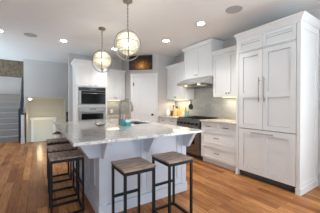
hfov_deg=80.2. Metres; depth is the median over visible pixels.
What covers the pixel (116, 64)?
wall
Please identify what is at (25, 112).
railing
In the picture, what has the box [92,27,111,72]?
globe pendant
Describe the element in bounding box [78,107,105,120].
wall oven
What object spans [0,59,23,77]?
wall
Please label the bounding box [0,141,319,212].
floor
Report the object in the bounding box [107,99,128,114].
tiled wall
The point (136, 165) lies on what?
bar stool
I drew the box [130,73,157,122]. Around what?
door
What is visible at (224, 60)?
upper cabinet
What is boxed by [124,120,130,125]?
sponge holder
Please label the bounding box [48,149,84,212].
bar stool
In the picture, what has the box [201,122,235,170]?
base cabinet
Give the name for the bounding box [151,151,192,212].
bar stool
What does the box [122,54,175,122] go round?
wall
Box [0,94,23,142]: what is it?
stairs
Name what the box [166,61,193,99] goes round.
upper cabinet
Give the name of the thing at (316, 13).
wall
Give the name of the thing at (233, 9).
ceiling speaker
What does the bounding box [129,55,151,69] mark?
framed picture
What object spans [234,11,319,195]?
tall cabinet
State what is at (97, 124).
serving dish
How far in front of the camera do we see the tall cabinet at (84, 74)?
5.27 m
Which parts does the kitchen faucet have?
spout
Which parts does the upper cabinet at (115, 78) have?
door, crown molding, door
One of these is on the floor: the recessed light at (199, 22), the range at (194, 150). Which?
the range at (194, 150)
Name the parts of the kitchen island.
panel, molding, panel, corner post, panel, molding, panel, corner post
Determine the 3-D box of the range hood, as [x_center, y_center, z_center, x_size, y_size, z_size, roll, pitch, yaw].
[0.956,-0.587,4.699,0.607,0.215,0.950,0,1,-33]
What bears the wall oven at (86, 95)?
in the tall cabinet at (84, 74)
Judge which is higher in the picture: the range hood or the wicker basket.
the range hood
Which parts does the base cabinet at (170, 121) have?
drawer, drawer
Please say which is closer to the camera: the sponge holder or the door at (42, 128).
the sponge holder
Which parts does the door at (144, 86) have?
panel, panel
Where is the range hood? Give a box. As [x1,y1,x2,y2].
[177,76,212,88]
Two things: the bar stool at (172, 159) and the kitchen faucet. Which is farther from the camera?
the kitchen faucet
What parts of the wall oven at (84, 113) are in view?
door, control panel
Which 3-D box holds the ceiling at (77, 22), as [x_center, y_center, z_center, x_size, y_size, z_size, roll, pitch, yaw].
[-1.981,-1.578,3.586,7.200,0.100,14.200,0,1,-33]
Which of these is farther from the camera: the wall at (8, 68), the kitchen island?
the wall at (8, 68)
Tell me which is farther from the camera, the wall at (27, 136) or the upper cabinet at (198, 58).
the wall at (27, 136)
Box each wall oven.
[78,87,105,104]
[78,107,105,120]
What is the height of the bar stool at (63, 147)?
0.668 m
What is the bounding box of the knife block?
[173,107,179,115]
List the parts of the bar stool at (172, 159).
leg, seat, seat frame, leg, leg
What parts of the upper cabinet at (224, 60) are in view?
door, crown molding, door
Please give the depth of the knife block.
5.64 m
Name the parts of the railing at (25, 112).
post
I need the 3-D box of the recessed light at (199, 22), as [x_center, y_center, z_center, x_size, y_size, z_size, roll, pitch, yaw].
[0.749,-1.520,3.476,0.170,0.012,0.170,0,1,-33]
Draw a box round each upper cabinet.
[107,69,125,100]
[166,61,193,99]
[181,38,223,79]
[211,45,235,97]
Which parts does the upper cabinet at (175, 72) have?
door, crown molding, door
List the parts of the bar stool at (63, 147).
leg, seat, leg, leg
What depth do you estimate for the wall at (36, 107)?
8.25 m
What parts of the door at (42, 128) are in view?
panel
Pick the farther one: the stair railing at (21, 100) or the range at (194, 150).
the stair railing at (21, 100)
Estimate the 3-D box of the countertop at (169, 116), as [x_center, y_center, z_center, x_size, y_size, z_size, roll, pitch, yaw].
[0.461,0.299,5.456,0.622,0.036,0.871,0,1,-33]
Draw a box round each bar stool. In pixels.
[46,138,71,182]
[47,144,77,200]
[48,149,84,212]
[111,157,155,212]
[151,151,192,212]
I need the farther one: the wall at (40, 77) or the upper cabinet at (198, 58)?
the wall at (40, 77)
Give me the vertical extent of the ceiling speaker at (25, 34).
0.010 m
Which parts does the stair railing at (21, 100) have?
post, handrail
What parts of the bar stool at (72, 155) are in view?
leg, leg, seat frame, seat, leg, leg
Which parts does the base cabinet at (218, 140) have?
drawer, drawer, drawer, drawer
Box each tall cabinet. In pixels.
[70,59,106,120]
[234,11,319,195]
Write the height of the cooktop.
0.055 m
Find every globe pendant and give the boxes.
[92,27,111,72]
[114,0,140,60]
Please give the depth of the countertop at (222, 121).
3.99 m
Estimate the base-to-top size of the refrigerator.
2.155 m
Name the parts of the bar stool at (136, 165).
leg, leg, seat frame, seat, leg, leg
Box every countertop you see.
[53,119,203,146]
[107,115,128,116]
[159,115,185,118]
[200,119,235,124]
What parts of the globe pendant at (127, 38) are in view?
lamp shade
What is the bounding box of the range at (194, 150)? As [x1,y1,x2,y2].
[177,116,217,159]
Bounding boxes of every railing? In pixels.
[18,78,23,142]
[25,112,27,142]
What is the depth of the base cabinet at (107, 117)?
5.71 m
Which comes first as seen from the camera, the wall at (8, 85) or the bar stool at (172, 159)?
the bar stool at (172, 159)
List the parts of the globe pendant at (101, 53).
lamp shade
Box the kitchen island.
[74,122,196,212]
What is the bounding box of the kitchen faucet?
[119,100,132,124]
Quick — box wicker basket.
[52,131,61,137]
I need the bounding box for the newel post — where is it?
[20,113,24,143]
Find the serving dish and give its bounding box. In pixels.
[95,120,105,125]
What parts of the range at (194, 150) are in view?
oven door, control panel, kick drawer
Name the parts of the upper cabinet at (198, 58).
door, crown molding, door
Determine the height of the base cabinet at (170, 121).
0.885 m
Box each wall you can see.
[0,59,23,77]
[0,76,21,93]
[23,59,67,120]
[24,97,28,142]
[28,99,64,141]
[68,53,121,143]
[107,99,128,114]
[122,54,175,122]
[175,87,235,119]
[176,8,319,185]
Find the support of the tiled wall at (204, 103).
attached to the wall at (316, 13)
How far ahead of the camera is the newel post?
6.11 m
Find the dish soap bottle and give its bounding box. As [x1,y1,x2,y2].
[121,115,125,125]
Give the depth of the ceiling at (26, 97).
7.59 m
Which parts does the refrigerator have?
door, freezer drawer, door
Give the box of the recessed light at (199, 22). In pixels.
[196,21,205,24]
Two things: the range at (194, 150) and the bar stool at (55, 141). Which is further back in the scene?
the range at (194, 150)
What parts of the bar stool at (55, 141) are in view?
leg, seat, seat frame, leg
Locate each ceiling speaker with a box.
[23,33,36,36]
[226,5,242,13]
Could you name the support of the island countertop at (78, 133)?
on the kitchen island
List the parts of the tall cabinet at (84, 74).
panel, door, crown molding, door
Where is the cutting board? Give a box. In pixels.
[180,107,184,115]
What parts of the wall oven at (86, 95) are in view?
door, control panel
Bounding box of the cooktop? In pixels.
[180,116,217,119]
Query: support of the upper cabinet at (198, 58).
attached to the wall at (316, 13)
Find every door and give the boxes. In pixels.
[30,117,55,141]
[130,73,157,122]
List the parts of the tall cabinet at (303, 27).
panel, flip door, crown molding, flip door, molding, panel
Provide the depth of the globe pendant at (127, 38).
2.66 m
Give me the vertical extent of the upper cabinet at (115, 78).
0.957 m
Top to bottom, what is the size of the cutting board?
0.279 m
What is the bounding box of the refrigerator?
[239,40,296,191]
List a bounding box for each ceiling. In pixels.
[0,0,319,62]
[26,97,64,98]
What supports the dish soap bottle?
on the island countertop at (78, 133)
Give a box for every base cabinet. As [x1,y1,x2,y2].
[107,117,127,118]
[160,117,176,125]
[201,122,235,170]

